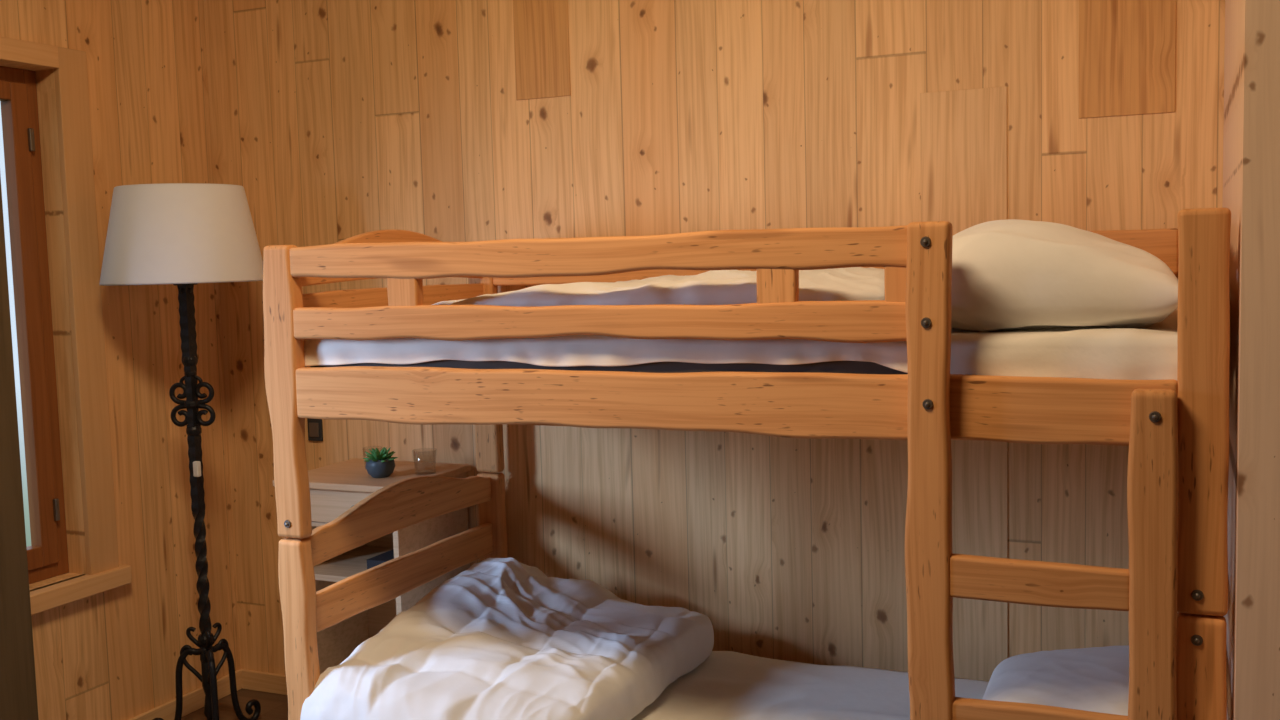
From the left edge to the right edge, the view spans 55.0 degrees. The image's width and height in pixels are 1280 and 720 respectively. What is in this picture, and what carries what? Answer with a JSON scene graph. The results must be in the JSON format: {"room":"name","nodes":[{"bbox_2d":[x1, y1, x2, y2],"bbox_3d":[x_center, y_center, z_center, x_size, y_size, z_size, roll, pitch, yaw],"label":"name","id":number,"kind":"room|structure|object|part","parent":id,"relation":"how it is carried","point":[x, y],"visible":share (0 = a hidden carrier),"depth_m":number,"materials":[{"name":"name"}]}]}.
{"room":"cabin bedroom","nodes":[
{"label":"cabin bedroom","id":0,"kind":"room"},
{"bbox_2d":[0,0,240,719],"bbox_3d":[-2.495,-0.144,2.381,0.140,3.120,4.550,1,5,24],"label":"wall","id":1,"kind":"structure","parent":0,"point":[113,654],"depth_m":4.09,"materials":[{"name":"brown wood"}]},
{"bbox_2d":[0,36,58,68],"bbox_3d":[-1.867,-0.908,3.588,0.026,0.066,0.390,1,5,24],"label":"trim","id":2,"kind":"structure","parent":1,"relation":"in","point":[11,50],"depth_m":3.66,"materials":[{"name":"brown wood"}]},
{"bbox_2d":[0,80,59,570],"bbox_3d":[-1.931,-0.090,3.697,0.062,1.490,0.304,1,5,24],"label":"window","id":3,"kind":"structure","parent":1,"relation":"in","point":[43,550],"depth_m":3.79,"materials":[{"name":"brown wood"}]},
{"bbox_3d":[-1.850,-0.102,3.818,0.012,1.220,0.016,1,5,24],"label":"hinge","id":4,"kind":"part","parent":3,"relation":"part of","materials":[{"name":"brown wood"}]},
{"bbox_2d":[0,66,68,583],"bbox_3d":[-1.948,-0.090,3.703,0.050,1.580,0.390,1,5,24],"label":"frame","id":5,"kind":"object","parent":1,"relation":"attached to","point":[28,77],"visible":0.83,"depth_m":3.85,"materials":[{"name":"brown wood"}]},
{"bbox_2d":[30,564,131,614],"bbox_3d":[-1.817,0.727,3.740,0.065,0.060,0.640,1,5,24],"label":"sill","id":6,"kind":"structure","parent":1,"relation":"attached to","point":[57,594],"depth_m":3.83,"materials":[{"name":"brown wood"}]},
{"bbox_2d":[54,47,118,574],"bbox_3d":[-1.746,-0.129,3.885,0.022,1.676,0.110,1,5,24],"label":"window frame","id":7,"kind":"structure","parent":1,"relation":"attached to","point":[71,77],"depth_m":3.87,"materials":[{"name":"brown wood"}]},
{"bbox_2d":[129,669,243,719],"bbox_3d":[-1.669,1.220,4.096,0.018,0.070,1.000,1,5,24],"label":"baseboard","id":8,"kind":"structure","parent":1,"relation":"attached to","point":[194,700],"depth_m":4.30,"materials":[{"name":"brown wood"}]},
{"bbox_2d":[181,688,287,719],"bbox_3d":[-0.209,1.482,1.531,5.040,0.100,4.830,1,5,24],"label":"floor","id":9,"kind":"structure","parent":0,"point":[274,706],"depth_m":4.34,"materials":[{"name":"brown wood"}]},
{"bbox_2d":[0,176,38,719],"bbox_3d":[-1.861,-0.244,3.369,0.125,3.120,0.198,1,5,24],"label":"wooden post","id":10,"kind":"object","parent":9,"relation":"on","point":[18,692],"visible":1,"depth_m":3.45,"materials":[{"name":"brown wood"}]},
{"bbox_2d":[99,183,262,719],"bbox_3d":[-1.429,0.352,3.961,0.500,1.803,0.500,2,6,36],"label":"floor lamp","id":11,"kind":"object","parent":9,"relation":"on","point":[183,235],"visible":1,"depth_m":3.77,"materials":[{"name":"fabric"}]},
{"bbox_3d":[-1.449,-0.396,3.898,0.501,0.302,0.501,1,5,24],"label":"lamp shade","id":12,"kind":"part","parent":11,"relation":"part of","materials":[{"name":"fabric"}]},
{"bbox_2d":[173,283,197,285],"bbox_3d":[-1.446,-0.277,3.908,0.080,0.082,0.080,1,5,24],"label":"socket","id":13,"kind":"object","parent":11,"relation":"attached to","point":[193,284],"depth_m":3.89,"materials":[{"name":"metal"}]},
{"bbox_3d":[-1.442,-0.117,3.922,0.035,0.250,0.035,1,5,24],"label":"stem","id":14,"kind":"part","parent":11,"relation":"part of","materials":[{"name":"metal"}]},
{"bbox_3d":[-1.436,0.107,3.941,0.027,0.240,0.027,1,5,24],"label":"stem","id":15,"kind":"part","parent":11,"relation":"part of","materials":[{"name":"metal"}]},
{"bbox_2d":[186,424,204,511],"bbox_3d":[-1.429,0.346,3.961,0.030,0.280,0.030,1,5,24],"label":"switch","id":16,"kind":"object","parent":11,"relation":"attached to","point":[194,431],"depth_m":3.95,"materials":[{"name":"metal"}]},
{"bbox_2d":[193,461,200,476],"bbox_3d":[-1.416,0.348,3.932,0.020,0.050,0.018,1,5,24],"label":"switch","id":17,"kind":"object","parent":11,"relation":"attached to","point":[196,464],"depth_m":3.92,"materials":[{"name":"white plastic"}]},
{"bbox_3d":[-1.419,0.735,3.994,0.040,0.500,0.040,1,5,24],"label":"stem","id":18,"kind":"part","parent":11,"relation":"part of","materials":[{"name":"metal"}]},
{"bbox_2d":[272,458,471,673],"bbox_3d":[-0.840,0.799,3.969,0.470,0.885,0.431,1,5,24],"label":"nightstand","id":19,"kind":"object","parent":9,"relation":"on","point":[335,488],"visible":0.25,"depth_m":3.93,"materials":[{"name":"brown wood"}]},
{"bbox_3d":[-0.922,0.450,3.776,0.386,0.104,0.016,1,5,24],"label":"drawer","id":20,"kind":"part","parent":19,"relation":"part of","materials":[{"name":"brown wood"}]},
{"bbox_2d":[363,447,397,477],"bbox_3d":[-0.809,0.319,3.838,0.107,0.091,0.108,1,5,24],"label":"potted succulent","id":21,"kind":"object","parent":19,"relation":"on","point":[379,464],"visible":1,"depth_m":3.81,"materials":[{"name":"grey ceramic"}]},
{"bbox_2d":[365,457,394,477],"bbox_3d":[-0.810,0.336,3.841,0.092,0.058,0.092,1,5,24],"label":"pot","id":22,"kind":"object","parent":21,"relation":"attached to","point":[376,467],"depth_m":3.81,"materials":[{"name":"ceramic"}]},
{"bbox_2d":[367,549,393,568],"bbox_3d":[-0.757,0.634,3.868,0.120,0.045,0.170,1,5,24],"label":"book","id":23,"kind":"object","parent":19,"relation":"on","point":[389,555],"visible":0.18,"depth_m":3.81,"materials":[{"name":"paper"}]},
{"bbox_2d":[263,208,1230,719],"bbox_3d":[0.257,0.466,3.064,2.150,1.642,1.048,1,5,24],"label":"bunk bed","id":24,"kind":"object","parent":9,"relation":"on","point":[1173,590],"visible":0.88,"depth_m":2.48,"materials":[{"name":"brown wood"}]},
{"bbox_3d":[-0.871,0.080,3.031,0.104,0.723,0.046,1,5,24],"label":"post","id":25,"kind":"part","parent":24,"relation":"part of","materials":[{"name":"brown wood"}]},
{"bbox_3d":[-0.847,0.879,3.098,0.105,0.873,0.046,1,5,24],"label":"post","id":26,"kind":"part","parent":24,"relation":"part of","materials":[{"name":"brown wood"}]},
{"bbox_3d":[-0.487,0.011,3.898,0.091,0.693,0.046,1,5,24],"label":"post","id":27,"kind":"part","parent":24,"relation":"part of","materials":[{"name":"brown wood"}]},
{"bbox_3d":[-0.466,0.795,3.964,0.092,0.873,0.046,1,5,24],"label":"post","id":28,"kind":"part","parent":24,"relation":"part of","materials":[{"name":"brown wood"}]},
{"bbox_3d":[0.070,0.089,2.618,1.972,0.134,0.040,1,5,24],"label":"rail","id":29,"kind":"part","parent":24,"relation":"part of","materials":[{"name":"brown wood"}]},
{"bbox_2d":[304,308,1177,379],"bbox_3d":[0.257,-0.021,3.042,1.996,0.165,0.913,1,5,24],"label":"mattress","id":30,"kind":"object","parent":24,"relation":"on","point":[1094,352],"visible":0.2,"depth_m":2.54,"materials":[{"name":"fabric"}]},
{"bbox_2d":[432,267,884,306],"bbox_3d":[0.079,-0.163,3.125,1.213,0.137,0.871,1,5,24],"label":"duvet","id":31,"kind":"object","parent":30,"relation":"on","point":[712,287],"visible":0.31,"depth_m":2.75,"materials":[{"name":"fabric"}]},
{"bbox_2d":[951,219,1177,331],"bbox_3d":[0.874,-0.184,2.676,0.540,0.243,0.680,0,5,21],"label":"pillow","id":32,"kind":"object","parent":30,"relation":"on","point":[1008,274],"visible":0.79,"depth_m":2.39,"materials":[{"name":"fabric"}]},
{"bbox_2d":[631,651,988,719],"bbox_3d":[0.283,0.953,3.124,1.996,0.110,0.912,1,5,24],"label":"mattress","id":33,"kind":"object","parent":24,"relation":"on","point":[728,685],"visible":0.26,"depth_m":3.28,"materials":[{"name":"fabric"}]},
{"bbox_2d":[300,558,713,719],"bbox_3d":[-0.321,0.812,3.306,0.788,0.371,1.017,1,5,24],"label":"duvet","id":34,"kind":"object","parent":33,"relation":"on","point":[500,638],"visible":1,"depth_m":3.17,"materials":[{"name":"fabric"}]},
{"bbox_2d":[982,645,1128,715],"bbox_3d":[1.001,0.814,2.826,0.450,0.241,0.660,1,5,24],"label":"pillow","id":35,"kind":"object","parent":33,"relation":"on","point":[1093,679],"visible":0.56,"depth_m":2.79,"materials":[{"name":"fabric"}]},
{"bbox_3d":[0.565,0.535,2.395,0.092,1.600,0.044,1,5,24],"label":"ladder post","id":36,"kind":"part","parent":24,"relation":"part of","materials":[{"name":"brown wood"}]},
{"bbox_3d":[0.933,0.694,2.248,0.086,1.288,0.044,1,5,24],"label":"ladder post","id":37,"kind":"part","parent":24,"relation":"part of","materials":[{"name":"brown wood"}]},
{"bbox_3d":[1.030,0.898,2.273,0.092,0.873,0.046,1,5,24],"label":"post","id":38,"kind":"part","parent":24,"relation":"part of","materials":[{"name":"brown wood"}]},
{"bbox_3d":[1.009,0.096,2.205,0.089,0.730,0.046,1,5,24],"label":"post","id":39,"kind":"part","parent":24,"relation":"part of","materials":[{"name":"brown wood"}]},
{"bbox_2d":[203,0,1224,674],"bbox_3d":[0.625,-0.328,3.562,4.900,3.120,0.140,1,5,24],"label":"wall","id":40,"kind":"structure","parent":0,"point":[335,120],"depth_m":3.71,"materials":[{"name":"brown wood"}]},
{"bbox_2d":[241,669,286,694],"bbox_3d":[0.023,1.192,3.887,3.249,0.070,0.018,1,5,24],"label":"baseboard","id":41,"kind":"structure","parent":40,"relation":"attached to","point":[251,679],"depth_m":4.49,"materials":[{"name":"brown wood"}]},
{"bbox_2d":[307,418,322,440],"bbox_3d":[-1.139,0.244,4.309,0.060,0.080,0.014,1,5,24],"label":"light switch","id":42,"kind":"object","parent":40,"relation":"attached to","point":[315,427],"visible":0.91,"depth_m":4.30,"materials":[{"name":"plastic"}]},
{"bbox_2d":[513,0,570,99],"bbox_3d":[-0.317,-1.352,3.799,0.192,1.070,0.004,1,5,24],"label":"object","id":43,"kind":"structure","parent":40,"relation":"attached to","point":[541,27],"depth_m":3.83,"materials":[{"name":"brown wood"}]},
{"bbox_2d":[920,87,1007,680],"bbox_3d":[0.901,0.217,3.414,0.230,1.905,0.004,1,5,24],"label":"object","id":44,"kind":"structure","parent":40,"relation":"attached to","point":[964,132],"depth_m":3.38,"materials":[{"name":"brown wood"}]},
{"bbox_2d":[1079,0,1175,117],"bbox_3d":[1.238,-1.250,3.124,0.232,1.242,0.004,1,5,24],"label":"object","id":45,"kind":"structure","parent":40,"relation":"attached to","point":[1127,48],"depth_m":3.16,"materials":[{"name":"brown wood"}]},
{"bbox_2d":[1223,0,1279,719],"bbox_3d":[1.932,-0.257,2.302,1.493,3.120,1.120,1,5,24],"label":"wall partition","id":46,"kind":"structure","parent":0,"point":[1251,133],"depth_m":2.12,"materials":[{"name":"brown wood"}]}
]}

